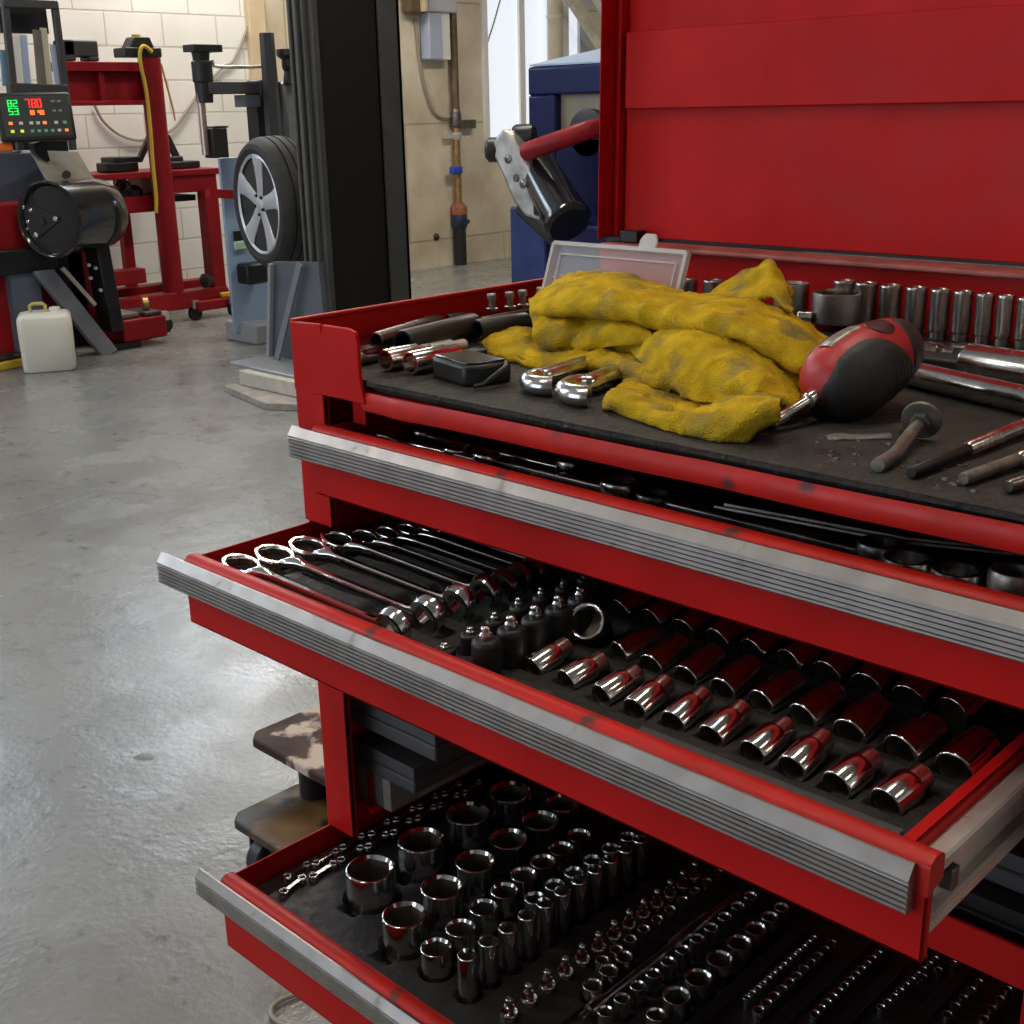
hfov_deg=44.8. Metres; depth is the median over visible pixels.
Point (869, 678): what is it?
socket
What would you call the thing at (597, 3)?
brace
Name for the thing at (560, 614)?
socket
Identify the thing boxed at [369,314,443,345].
socket
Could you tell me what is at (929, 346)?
joint
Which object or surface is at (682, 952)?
socket
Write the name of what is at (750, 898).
socket
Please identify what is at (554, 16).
duct
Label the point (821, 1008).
socket
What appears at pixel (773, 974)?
socket
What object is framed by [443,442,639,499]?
wrench
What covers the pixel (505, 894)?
socket
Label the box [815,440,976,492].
crumbs
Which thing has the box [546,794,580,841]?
socket
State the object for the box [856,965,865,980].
socket
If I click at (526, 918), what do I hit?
socket
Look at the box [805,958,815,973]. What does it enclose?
socket
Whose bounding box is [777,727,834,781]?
socket
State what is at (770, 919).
socket
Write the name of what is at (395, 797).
catalogue
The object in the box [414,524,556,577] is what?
wrench
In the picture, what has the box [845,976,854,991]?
socket
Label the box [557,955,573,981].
adapter
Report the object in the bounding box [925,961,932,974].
socket
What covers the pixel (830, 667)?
socket
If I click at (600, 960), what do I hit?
socket
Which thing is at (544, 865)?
socket
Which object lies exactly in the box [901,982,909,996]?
socket
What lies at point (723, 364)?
rag
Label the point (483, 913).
socket
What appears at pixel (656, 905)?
adapter
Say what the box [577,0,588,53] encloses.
trim
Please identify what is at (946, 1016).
socket
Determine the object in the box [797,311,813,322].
socket
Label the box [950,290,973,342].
socket
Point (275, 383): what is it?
concrete block
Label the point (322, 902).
liner
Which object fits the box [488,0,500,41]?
cord
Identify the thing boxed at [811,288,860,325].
socket
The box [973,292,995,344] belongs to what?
socket
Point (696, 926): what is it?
bar
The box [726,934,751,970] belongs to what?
socket
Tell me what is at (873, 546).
wrench
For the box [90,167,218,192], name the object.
countertop
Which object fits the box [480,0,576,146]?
window
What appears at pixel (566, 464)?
wrench
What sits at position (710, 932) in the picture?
socket
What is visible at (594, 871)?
socket
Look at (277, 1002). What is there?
cord
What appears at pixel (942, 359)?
shelf
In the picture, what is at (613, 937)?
adapter
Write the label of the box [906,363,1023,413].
bar
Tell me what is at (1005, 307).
socket
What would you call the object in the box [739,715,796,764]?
socket
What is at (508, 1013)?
adapter
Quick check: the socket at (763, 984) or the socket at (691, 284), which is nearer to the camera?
the socket at (763, 984)
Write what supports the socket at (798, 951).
on the liner at (322, 902)
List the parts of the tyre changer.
chrome rod, red lever, gauge glass, swing arm, foot plate, column post, knob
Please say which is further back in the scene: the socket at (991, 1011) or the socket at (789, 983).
the socket at (789, 983)
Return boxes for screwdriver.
[769,318,924,429]
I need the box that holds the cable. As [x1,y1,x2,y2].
[94,26,247,141]
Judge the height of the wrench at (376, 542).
0.030 m
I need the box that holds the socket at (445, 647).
[435,641,455,656]
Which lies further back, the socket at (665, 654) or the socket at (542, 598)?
the socket at (542, 598)
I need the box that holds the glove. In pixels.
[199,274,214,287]
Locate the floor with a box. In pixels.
[0,252,1017,1023]
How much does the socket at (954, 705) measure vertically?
0.030 m
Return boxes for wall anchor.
[433,233,438,240]
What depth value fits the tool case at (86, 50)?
6.82 m
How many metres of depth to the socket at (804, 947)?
1.15 m
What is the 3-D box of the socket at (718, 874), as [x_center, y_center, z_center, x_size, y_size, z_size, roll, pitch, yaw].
[0.210,0.373,1.266,0.010,0.014,0.010,8,20,27]
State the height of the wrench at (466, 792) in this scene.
0.005 m
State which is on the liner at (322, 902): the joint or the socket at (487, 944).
the socket at (487, 944)
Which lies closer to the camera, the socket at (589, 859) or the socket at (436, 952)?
the socket at (436, 952)
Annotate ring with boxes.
[115,180,131,194]
[141,297,149,309]
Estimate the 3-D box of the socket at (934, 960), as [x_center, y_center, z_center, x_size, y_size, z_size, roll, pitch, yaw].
[0.387,0.412,1.137,0.006,0.011,0.006,-1,18,-1]
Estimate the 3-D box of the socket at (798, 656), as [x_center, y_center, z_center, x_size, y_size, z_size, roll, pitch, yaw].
[0.227,0.111,0.962,0.042,0.028,0.026,-13,21,-31]
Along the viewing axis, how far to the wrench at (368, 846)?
1.36 m
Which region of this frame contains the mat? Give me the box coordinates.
[361,362,1023,524]
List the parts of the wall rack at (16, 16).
hanging panel, hanging panel, hanging panel, rack frame, hanging panel, hanging panel, hanging panel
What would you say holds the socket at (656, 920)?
on the liner at (322, 902)
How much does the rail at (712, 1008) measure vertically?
0.004 m
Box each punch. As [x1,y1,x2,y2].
[906,418,1023,478]
[958,449,1023,484]
[1002,474,1023,493]
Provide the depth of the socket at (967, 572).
0.81 m
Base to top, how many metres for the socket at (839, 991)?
0.011 m
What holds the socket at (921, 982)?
on the liner at (322, 902)
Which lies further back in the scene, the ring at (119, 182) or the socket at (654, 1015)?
the ring at (119, 182)
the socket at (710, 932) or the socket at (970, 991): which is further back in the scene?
the socket at (710, 932)
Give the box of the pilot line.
[415,19,449,119]
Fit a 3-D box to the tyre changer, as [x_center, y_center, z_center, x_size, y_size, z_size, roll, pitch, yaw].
[-1.398,-1.715,6.668,0.365,1.593,0.639,15,24,41]
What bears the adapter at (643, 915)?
on the liner at (322, 902)
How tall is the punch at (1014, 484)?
0.012 m
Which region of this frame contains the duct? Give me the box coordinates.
[546,0,563,60]
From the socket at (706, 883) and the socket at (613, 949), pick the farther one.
the socket at (706, 883)
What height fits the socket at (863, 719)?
0.031 m
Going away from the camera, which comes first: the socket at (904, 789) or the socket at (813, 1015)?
the socket at (904, 789)
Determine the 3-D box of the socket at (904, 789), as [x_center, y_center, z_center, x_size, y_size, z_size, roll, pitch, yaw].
[0.242,0.173,0.768,0.041,0.028,0.024,-14,22,-35]
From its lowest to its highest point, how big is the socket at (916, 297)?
0.047 m
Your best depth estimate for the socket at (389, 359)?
1.17 m
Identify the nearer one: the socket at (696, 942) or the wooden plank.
the socket at (696, 942)
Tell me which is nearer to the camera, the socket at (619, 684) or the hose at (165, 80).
the socket at (619, 684)
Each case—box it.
[53,39,98,61]
[352,697,461,761]
[355,732,482,793]
[541,234,690,288]
[948,879,1023,945]
[983,838,1023,894]
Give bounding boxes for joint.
[923,341,977,354]
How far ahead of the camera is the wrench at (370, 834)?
1.38 m
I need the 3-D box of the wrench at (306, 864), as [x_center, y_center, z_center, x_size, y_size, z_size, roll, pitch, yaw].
[-0.227,0.379,1.310,0.011,0.005,0.038,13,23,36]
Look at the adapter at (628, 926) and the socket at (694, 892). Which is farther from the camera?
the socket at (694, 892)
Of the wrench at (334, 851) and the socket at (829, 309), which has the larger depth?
the wrench at (334, 851)
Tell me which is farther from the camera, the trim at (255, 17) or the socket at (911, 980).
the trim at (255, 17)
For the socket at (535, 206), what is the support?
attached to the grinder arm
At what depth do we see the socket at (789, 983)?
1.11 m
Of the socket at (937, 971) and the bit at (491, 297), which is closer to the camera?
the socket at (937, 971)
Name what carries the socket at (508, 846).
on the liner at (322, 902)
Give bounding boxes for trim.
[244,0,266,79]
[563,0,568,56]
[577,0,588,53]
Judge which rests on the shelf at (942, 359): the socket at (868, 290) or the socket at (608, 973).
the socket at (868, 290)
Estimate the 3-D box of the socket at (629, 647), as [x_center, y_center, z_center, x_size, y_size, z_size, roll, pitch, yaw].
[0.098,0.107,0.984,0.041,0.026,0.023,-14,22,-34]
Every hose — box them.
[138,44,157,212]
[161,63,175,120]
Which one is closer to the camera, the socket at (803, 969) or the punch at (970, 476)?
the punch at (970, 476)
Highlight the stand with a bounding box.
[51,58,231,331]
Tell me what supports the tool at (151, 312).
on the wheel balancer
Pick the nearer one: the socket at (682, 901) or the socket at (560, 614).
the socket at (560, 614)
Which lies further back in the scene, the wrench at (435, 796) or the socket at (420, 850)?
the wrench at (435, 796)
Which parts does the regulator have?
knob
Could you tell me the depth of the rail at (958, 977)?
1.10 m
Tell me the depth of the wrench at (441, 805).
1.44 m
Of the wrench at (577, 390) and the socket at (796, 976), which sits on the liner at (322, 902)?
the socket at (796, 976)
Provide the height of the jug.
0.337 m
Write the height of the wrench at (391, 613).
0.034 m
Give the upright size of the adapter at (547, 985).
0.021 m
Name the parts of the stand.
stand leg, rail, round post, rail, rail, stand leg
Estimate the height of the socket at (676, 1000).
0.027 m
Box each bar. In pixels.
[578,891,740,1020]
[714,500,1023,560]
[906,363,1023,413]
[957,343,1023,384]
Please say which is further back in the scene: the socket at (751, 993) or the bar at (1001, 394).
the socket at (751, 993)
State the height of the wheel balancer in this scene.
1.341 m
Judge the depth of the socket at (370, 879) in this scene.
1.24 m
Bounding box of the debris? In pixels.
[133,753,154,760]
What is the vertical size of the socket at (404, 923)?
0.046 m
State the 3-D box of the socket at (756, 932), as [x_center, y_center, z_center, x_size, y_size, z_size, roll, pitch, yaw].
[0.230,0.404,1.173,0.021,0.027,0.021,13,23,38]
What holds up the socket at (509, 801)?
on the liner at (322, 902)
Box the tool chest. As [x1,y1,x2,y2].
[157,0,1023,1023]
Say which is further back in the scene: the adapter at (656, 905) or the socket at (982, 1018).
the adapter at (656, 905)
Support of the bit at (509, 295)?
in the rack at (522, 310)
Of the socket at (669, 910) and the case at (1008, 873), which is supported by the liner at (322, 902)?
the socket at (669, 910)
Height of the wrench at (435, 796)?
0.005 m
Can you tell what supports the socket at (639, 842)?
on the liner at (322, 902)
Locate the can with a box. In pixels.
[219,291,229,296]
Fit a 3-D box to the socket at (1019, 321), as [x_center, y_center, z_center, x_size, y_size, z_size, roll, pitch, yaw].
[0.460,-0.170,1.116,0.015,0.046,0.014,5,19,19]
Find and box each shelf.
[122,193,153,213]
[812,322,1018,369]
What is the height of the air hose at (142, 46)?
0.931 m
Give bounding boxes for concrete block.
[239,369,295,396]
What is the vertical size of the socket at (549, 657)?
0.026 m
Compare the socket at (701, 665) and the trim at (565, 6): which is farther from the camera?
the trim at (565, 6)
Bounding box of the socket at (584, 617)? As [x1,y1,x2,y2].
[567,585,594,642]
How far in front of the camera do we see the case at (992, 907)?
0.83 m
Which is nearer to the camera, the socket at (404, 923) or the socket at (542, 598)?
the socket at (542, 598)
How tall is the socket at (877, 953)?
0.011 m
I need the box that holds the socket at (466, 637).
[460,626,479,655]
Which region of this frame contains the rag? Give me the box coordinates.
[472,259,827,442]
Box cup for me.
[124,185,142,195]
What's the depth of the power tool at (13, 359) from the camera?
6.25 m
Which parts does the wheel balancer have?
orange handle, post, display panel, display stem, clamp plate, guard blade, post, pedal plate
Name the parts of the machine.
door, panel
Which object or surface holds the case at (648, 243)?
on the mat
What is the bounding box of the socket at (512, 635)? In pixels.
[497,614,525,670]
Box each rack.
[0,0,88,346]
[481,308,532,327]
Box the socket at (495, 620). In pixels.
[485,611,505,635]
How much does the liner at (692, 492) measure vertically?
0.025 m
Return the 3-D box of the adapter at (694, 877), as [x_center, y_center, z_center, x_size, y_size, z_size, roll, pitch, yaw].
[0.187,0.368,1.271,0.014,0.021,0.014,15,24,41]
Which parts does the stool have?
spacer post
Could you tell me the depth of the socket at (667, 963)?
1.13 m
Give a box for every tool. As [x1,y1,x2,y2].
[0,351,22,370]
[121,309,138,318]
[128,307,161,315]
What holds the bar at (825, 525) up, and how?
on the liner at (692, 492)
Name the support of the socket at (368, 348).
on the mat
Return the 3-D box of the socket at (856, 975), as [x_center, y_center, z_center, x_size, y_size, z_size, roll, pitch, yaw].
[0.309,0.420,1.119,0.008,0.011,0.008,-4,18,-7]
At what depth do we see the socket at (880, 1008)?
1.08 m
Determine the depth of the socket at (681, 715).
0.87 m
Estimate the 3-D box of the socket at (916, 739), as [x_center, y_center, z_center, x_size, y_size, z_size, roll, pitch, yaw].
[0.270,0.153,0.829,0.043,0.031,0.028,-14,22,-34]
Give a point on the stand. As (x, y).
(90, 83)
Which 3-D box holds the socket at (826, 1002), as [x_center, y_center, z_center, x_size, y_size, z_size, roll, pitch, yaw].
[0.274,0.432,1.085,0.009,0.011,0.009,11,22,33]
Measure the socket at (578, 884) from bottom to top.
0.055 m
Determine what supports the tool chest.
on the floor
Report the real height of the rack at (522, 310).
0.027 m
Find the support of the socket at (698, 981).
on the liner at (322, 902)
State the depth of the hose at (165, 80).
7.53 m
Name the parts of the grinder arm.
pivot knob, motor mount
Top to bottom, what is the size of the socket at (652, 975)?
0.024 m
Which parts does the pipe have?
valve handle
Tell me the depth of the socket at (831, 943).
1.16 m
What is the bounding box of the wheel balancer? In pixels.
[0,92,166,355]
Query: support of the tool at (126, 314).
on the wheel balancer
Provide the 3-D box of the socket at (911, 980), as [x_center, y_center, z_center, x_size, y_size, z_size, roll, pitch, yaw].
[0.357,0.422,1.111,0.007,0.011,0.007,-6,19,-14]
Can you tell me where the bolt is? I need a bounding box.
[871,401,942,471]
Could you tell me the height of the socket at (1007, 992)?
0.011 m
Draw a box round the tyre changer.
[183,33,295,344]
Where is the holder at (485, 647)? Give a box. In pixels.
[471,625,501,674]
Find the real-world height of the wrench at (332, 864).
0.005 m
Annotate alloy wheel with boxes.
[233,135,303,267]
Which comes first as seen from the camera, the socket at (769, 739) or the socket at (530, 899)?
the socket at (769, 739)
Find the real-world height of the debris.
0.001 m
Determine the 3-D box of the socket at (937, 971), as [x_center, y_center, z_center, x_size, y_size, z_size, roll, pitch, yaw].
[0.384,0.417,1.122,0.008,0.011,0.008,3,18,12]
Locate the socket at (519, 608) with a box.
[509,596,528,624]
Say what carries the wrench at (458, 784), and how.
on the liner at (322, 902)
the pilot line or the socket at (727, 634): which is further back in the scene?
the pilot line
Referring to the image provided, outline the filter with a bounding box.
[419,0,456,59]
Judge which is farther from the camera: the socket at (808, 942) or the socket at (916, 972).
the socket at (808, 942)
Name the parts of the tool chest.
drawer, drawer, drawer, lid, slide rail, cross rail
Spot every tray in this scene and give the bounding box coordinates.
[31,150,93,180]
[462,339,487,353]
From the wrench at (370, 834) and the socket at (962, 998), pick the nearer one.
the socket at (962, 998)
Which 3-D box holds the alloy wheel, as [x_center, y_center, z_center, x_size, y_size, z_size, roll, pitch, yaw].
[-1.056,-1.540,6.171,0.470,0.637,0.636,-13,22,-33]
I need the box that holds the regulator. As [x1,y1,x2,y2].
[402,0,427,14]
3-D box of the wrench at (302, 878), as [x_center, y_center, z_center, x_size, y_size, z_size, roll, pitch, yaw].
[-0.227,0.387,1.286,0.011,0.005,0.038,10,21,31]
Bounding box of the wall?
[0,0,600,290]
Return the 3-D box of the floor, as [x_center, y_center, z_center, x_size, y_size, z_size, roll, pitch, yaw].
[0.688,0.194,3.399,11.830,0.101,15.900,15,24,41]
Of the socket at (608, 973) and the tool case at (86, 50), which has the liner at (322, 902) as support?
the socket at (608, 973)
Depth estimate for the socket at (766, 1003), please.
1.08 m
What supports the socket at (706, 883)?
on the liner at (322, 902)
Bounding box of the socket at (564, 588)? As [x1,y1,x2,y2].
[554,577,573,603]
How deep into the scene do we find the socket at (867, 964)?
1.13 m
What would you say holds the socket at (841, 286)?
on the shelf at (942, 359)
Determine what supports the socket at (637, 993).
on the liner at (322, 902)
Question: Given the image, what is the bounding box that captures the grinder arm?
[484,118,598,244]
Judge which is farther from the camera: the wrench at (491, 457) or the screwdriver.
the wrench at (491, 457)
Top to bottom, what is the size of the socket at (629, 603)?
0.029 m
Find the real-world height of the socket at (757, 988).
0.011 m
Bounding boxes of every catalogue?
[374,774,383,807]
[382,759,487,811]
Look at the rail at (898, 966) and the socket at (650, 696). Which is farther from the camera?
the rail at (898, 966)
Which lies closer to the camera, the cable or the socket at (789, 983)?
the socket at (789, 983)
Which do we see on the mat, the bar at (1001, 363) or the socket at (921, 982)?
the bar at (1001, 363)
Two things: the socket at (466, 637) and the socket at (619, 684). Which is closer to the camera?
the socket at (619, 684)
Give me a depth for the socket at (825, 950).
1.15 m
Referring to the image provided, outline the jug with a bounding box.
[16,302,76,373]
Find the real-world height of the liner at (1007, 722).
0.042 m
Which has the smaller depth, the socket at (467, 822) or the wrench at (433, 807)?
the socket at (467, 822)
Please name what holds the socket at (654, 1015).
on the liner at (322, 902)
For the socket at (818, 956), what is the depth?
1.14 m
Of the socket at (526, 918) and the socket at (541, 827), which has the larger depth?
the socket at (541, 827)
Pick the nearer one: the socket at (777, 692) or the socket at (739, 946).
the socket at (777, 692)
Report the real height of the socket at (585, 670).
0.025 m
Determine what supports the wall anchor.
attached to the wall
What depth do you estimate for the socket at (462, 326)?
1.23 m
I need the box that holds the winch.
[113,34,161,57]
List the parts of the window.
frame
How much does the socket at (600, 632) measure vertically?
0.042 m
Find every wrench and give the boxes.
[221,553,411,638]
[253,544,446,634]
[279,874,306,896]
[282,861,310,881]
[288,536,476,621]
[308,860,337,880]
[311,848,339,867]
[319,530,501,609]
[336,844,363,864]
[338,832,364,851]
[347,528,518,601]
[363,831,388,850]
[366,818,390,838]
[372,525,533,592]
[373,430,499,466]
[389,818,412,836]
[391,806,415,824]
[394,522,545,585]
[412,427,581,474]
[413,804,437,822]
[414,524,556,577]
[416,793,438,811]
[436,792,460,809]
[440,780,462,797]
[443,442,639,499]
[461,779,482,796]
[519,355,589,396]
[554,364,622,407]
[636,488,903,560]
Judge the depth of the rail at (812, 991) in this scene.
1.12 m
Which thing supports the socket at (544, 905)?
on the liner at (322, 902)
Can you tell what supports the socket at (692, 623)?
on the liner at (1007, 722)
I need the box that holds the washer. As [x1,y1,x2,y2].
[901,401,942,437]
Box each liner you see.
[233,517,1023,835]
[256,762,1023,1023]
[396,426,1023,586]
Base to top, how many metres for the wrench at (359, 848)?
0.005 m
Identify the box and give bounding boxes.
[433,350,510,388]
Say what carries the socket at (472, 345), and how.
on the mat
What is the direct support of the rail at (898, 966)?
on the liner at (322, 902)
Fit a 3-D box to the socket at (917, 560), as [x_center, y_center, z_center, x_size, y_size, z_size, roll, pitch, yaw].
[0.265,0.038,0.834,0.035,0.016,0.035,15,24,41]
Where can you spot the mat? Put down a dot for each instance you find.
(790, 450)
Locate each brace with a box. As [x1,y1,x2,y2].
[565,0,600,48]
[592,0,600,13]
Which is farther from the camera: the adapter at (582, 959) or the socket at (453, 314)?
the socket at (453, 314)
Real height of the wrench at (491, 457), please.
0.013 m
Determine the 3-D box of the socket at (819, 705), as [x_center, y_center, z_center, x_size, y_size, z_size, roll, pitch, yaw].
[0.217,0.138,0.877,0.042,0.029,0.025,-14,22,-35]
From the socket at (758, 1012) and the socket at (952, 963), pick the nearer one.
the socket at (758, 1012)
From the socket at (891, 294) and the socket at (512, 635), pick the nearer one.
the socket at (512, 635)
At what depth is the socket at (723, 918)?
1.19 m
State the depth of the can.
7.71 m
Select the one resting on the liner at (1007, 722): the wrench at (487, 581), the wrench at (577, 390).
the wrench at (487, 581)
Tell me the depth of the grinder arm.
4.16 m
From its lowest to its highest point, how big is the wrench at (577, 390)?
0.019 m
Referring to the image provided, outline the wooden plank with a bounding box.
[224,383,296,410]
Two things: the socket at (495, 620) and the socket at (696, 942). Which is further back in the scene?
the socket at (696, 942)
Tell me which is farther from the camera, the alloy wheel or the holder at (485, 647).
the alloy wheel
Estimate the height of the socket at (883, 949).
0.011 m
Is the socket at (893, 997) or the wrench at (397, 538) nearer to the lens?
the socket at (893, 997)
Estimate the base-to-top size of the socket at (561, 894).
0.055 m
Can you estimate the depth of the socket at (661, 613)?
1.03 m
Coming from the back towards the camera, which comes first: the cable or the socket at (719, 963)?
the cable
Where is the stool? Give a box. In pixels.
[234,704,328,865]
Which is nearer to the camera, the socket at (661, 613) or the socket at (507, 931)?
the socket at (661, 613)
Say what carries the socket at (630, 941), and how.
on the liner at (322, 902)
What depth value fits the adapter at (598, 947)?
1.16 m
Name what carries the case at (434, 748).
on the case
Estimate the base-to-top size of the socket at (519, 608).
0.033 m
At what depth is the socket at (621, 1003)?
1.08 m
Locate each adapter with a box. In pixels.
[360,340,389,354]
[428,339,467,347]
[500,995,517,1023]
[520,981,537,1008]
[539,967,555,994]
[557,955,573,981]
[574,942,589,968]
[591,930,605,956]
[606,919,621,944]
[621,908,635,933]
[636,898,650,922]
[650,888,663,912]
[663,879,676,902]
[676,870,688,892]
[688,861,700,883]
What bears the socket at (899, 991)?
on the liner at (322, 902)
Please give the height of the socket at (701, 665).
0.028 m
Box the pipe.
[444,13,475,265]
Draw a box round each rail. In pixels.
[684,913,824,1023]
[768,936,873,1023]
[831,954,913,1023]
[906,963,975,1023]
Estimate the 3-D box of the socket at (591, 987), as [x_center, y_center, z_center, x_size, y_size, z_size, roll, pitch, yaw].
[0.072,0.431,1.111,0.018,0.021,0.018,15,24,41]
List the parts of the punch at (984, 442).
tip rod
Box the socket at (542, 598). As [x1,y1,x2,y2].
[532,586,551,614]
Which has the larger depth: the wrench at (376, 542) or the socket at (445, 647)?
the wrench at (376, 542)
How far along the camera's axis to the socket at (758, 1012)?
1.07 m
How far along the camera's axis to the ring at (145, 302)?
6.85 m
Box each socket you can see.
[345,854,396,916]
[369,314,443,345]
[378,343,430,371]
[382,901,427,963]
[393,313,481,346]
[397,827,444,885]
[402,344,462,374]
[420,874,463,935]
[420,937,452,982]
[435,641,455,656]
[445,918,475,962]
[446,311,480,317]
[446,801,489,856]
[455,849,495,905]
[457,948,478,1004]
[460,626,479,655]
[469,898,498,940]
[472,312,532,341]
[478,934,498,989]
[485,611,505,635]
[489,781,530,832]
[489,828,527,879]
[490,882,518,924]
[497,614,525,670]
[498,921,517,975]
[509,596,528,624]
[510,867,537,910]
[517,909,536,962]
[521,604,549,656]
[522,810,558,862]
[523,637,573,675]
[524,891,544,913]
[530,854,556,892]
[532,586,551,614]
[533,204,537,215]
[536,897,553,949]
[544,594,572,644]
[544,878,564,901]
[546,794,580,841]
[548,841,573,878]
[553,886,570,939]
[554,577,573,603]
[557,651,609,690]
[564,866,583,887]
[567,585,594,642]
[567,828,591,865]
[570,875,587,925]
[572,602,613,646]
[576,575,594,598]
[582,978,602,1004]
[583,854,601,877]
[587,864,602,913]
[591,664,644,706]
[595,955,608,975]
[597,1005,613,1023]
[599,964,618,991]
[601,843,617,864]
[602,854,618,904]
[609,626,661,661]
[609,945,622,964]
[610,590,657,618]
[613,992,629,1023]
[614,950,632,977]
[618,844,632,896]
[619,832,634,845]
[623,673,674,720]
[623,934,636,953]
[629,980,645,1010]
[632,835,647,886]
[637,924,649,943]
[640,633,689,673]
[641,599,686,628]
[645,968,660,997]
[646,1007,665,1023]
[651,915,662,933]
[660,956,675,984]
[661,685,712,731]
[662,986,690,1023]
[664,905,675,923]
[671,608,718,638]
[674,643,725,685]
[675,944,689,972]
[676,896,687,913]
[677,278,697,292]
[684,968,712,1007]
[689,887,699,904]
[689,933,704,961]
[698,699,752,746]
[701,878,711,894]
[703,278,725,292]
[703,922,717,949]
[704,618,754,649]
[706,950,732,987]
[709,655,762,700]
[713,869,723,885]
[717,912,731,938]
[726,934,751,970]
[730,901,744,927]
[739,629,792,660]
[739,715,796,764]
[742,995,750,1009]
[743,891,756,916]
[744,921,766,956]
[748,669,804,714]
[748,990,755,1004]
[752,1005,764,1023]
[754,985,760,999]
[759,980,766,994]
[760,998,771,1015]
[761,911,778,944]
[765,976,771,989]
[768,991,779,1008]
[770,971,776,984]
[773,281,809,315]
[773,902,788,932]
[775,966,781,980]
[776,641,826,671]
[776,984,786,1001]
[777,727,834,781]
[780,962,786,975]
[783,978,794,994]
[786,957,791,970]
[788,682,847,728]
[791,953,796,966]
[791,971,801,987]
[796,948,801,961]
[797,311,813,322]
[798,964,808,980]
[801,944,806,957]
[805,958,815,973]
[806,940,811,952]
[808,1009,819,1023]
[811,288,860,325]
[811,935,816,948]
[812,651,862,684]
[813,952,822,967]
[815,1004,825,1020]
[820,945,829,960]
[821,998,831,1014]
[822,746,883,798]
[827,939,835,954]
[827,992,837,1008]
[833,279,857,327]
[833,693,890,744]
[833,987,843,1003]
[839,981,848,997]
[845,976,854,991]
[850,662,899,696]
[851,971,860,986]
[854,281,879,325]
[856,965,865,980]
[862,960,871,975]
[868,955,876,969]
[869,762,933,815]
[873,950,881,964]
[876,1004,884,1019]
[878,283,903,318]
[879,945,887,959]
[881,549,934,572]
[883,712,947,762]
[883,998,891,1013]
[889,992,897,1007]
[890,675,940,710]
[895,987,903,1001]
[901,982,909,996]
[903,286,928,336]
[908,976,915,990]
[914,971,921,984]
[916,973,927,988]
[920,966,926,974]
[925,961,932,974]
[927,288,951,339]
[929,560,985,586]
[931,956,938,967]
[932,966,942,981]
[934,725,999,782]
[935,689,993,724]
[941,1010,952,1023]
[948,960,956,973]
[949,1002,960,1018]
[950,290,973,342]
[958,994,967,1009]
[966,986,975,1001]
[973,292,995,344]
[974,979,982,993]
[977,1014,988,1023]
[986,562,1023,596]
[986,1004,996,1020]
[994,294,1015,347]
[994,995,1004,1010]
[1003,986,1012,1000]
[1014,296,1023,349]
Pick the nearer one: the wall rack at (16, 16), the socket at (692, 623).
the socket at (692, 623)
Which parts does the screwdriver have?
label plate, handle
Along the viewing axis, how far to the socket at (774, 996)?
1.09 m
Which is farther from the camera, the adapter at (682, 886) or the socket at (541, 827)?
the socket at (541, 827)
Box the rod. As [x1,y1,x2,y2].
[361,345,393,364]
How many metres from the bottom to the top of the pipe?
3.400 m
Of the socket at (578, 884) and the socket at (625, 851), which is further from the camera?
the socket at (625, 851)
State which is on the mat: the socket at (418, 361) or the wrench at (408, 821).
the socket at (418, 361)
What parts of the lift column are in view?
plate, gusset plate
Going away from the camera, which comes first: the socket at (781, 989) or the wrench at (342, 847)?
the socket at (781, 989)
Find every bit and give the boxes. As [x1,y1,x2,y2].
[486,293,497,311]
[504,291,515,309]
[517,289,528,307]
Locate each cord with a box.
[268,993,295,1023]
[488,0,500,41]
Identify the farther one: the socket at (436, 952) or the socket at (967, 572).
the socket at (436, 952)
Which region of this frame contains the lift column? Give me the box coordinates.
[228,0,411,377]
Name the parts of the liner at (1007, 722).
plastic strip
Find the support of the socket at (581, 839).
on the liner at (322, 902)
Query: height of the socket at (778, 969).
0.011 m
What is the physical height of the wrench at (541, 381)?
0.020 m
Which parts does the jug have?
handle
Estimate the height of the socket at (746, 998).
0.011 m
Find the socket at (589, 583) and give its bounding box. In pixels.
[576,575,594,598]
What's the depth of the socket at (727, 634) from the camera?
0.99 m
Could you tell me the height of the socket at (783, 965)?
0.011 m
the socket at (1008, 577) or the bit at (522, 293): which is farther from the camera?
the bit at (522, 293)
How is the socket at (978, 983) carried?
on the liner at (322, 902)
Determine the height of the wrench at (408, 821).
0.005 m
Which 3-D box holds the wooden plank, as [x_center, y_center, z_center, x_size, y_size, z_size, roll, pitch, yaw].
[-0.979,-0.522,5.502,0.669,0.030,0.434,15,24,41]
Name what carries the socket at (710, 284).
on the shelf at (942, 359)
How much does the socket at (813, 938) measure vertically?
0.011 m
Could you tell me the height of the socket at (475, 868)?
0.046 m
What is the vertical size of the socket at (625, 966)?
0.021 m
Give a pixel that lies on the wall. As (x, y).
(170, 25)
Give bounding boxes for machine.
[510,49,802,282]
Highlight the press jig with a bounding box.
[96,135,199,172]
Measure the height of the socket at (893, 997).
0.011 m
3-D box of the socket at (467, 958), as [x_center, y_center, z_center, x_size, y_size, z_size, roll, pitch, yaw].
[-0.039,0.419,1.112,0.018,0.055,0.018,4,19,16]
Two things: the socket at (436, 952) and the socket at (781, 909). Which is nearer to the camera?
the socket at (436, 952)

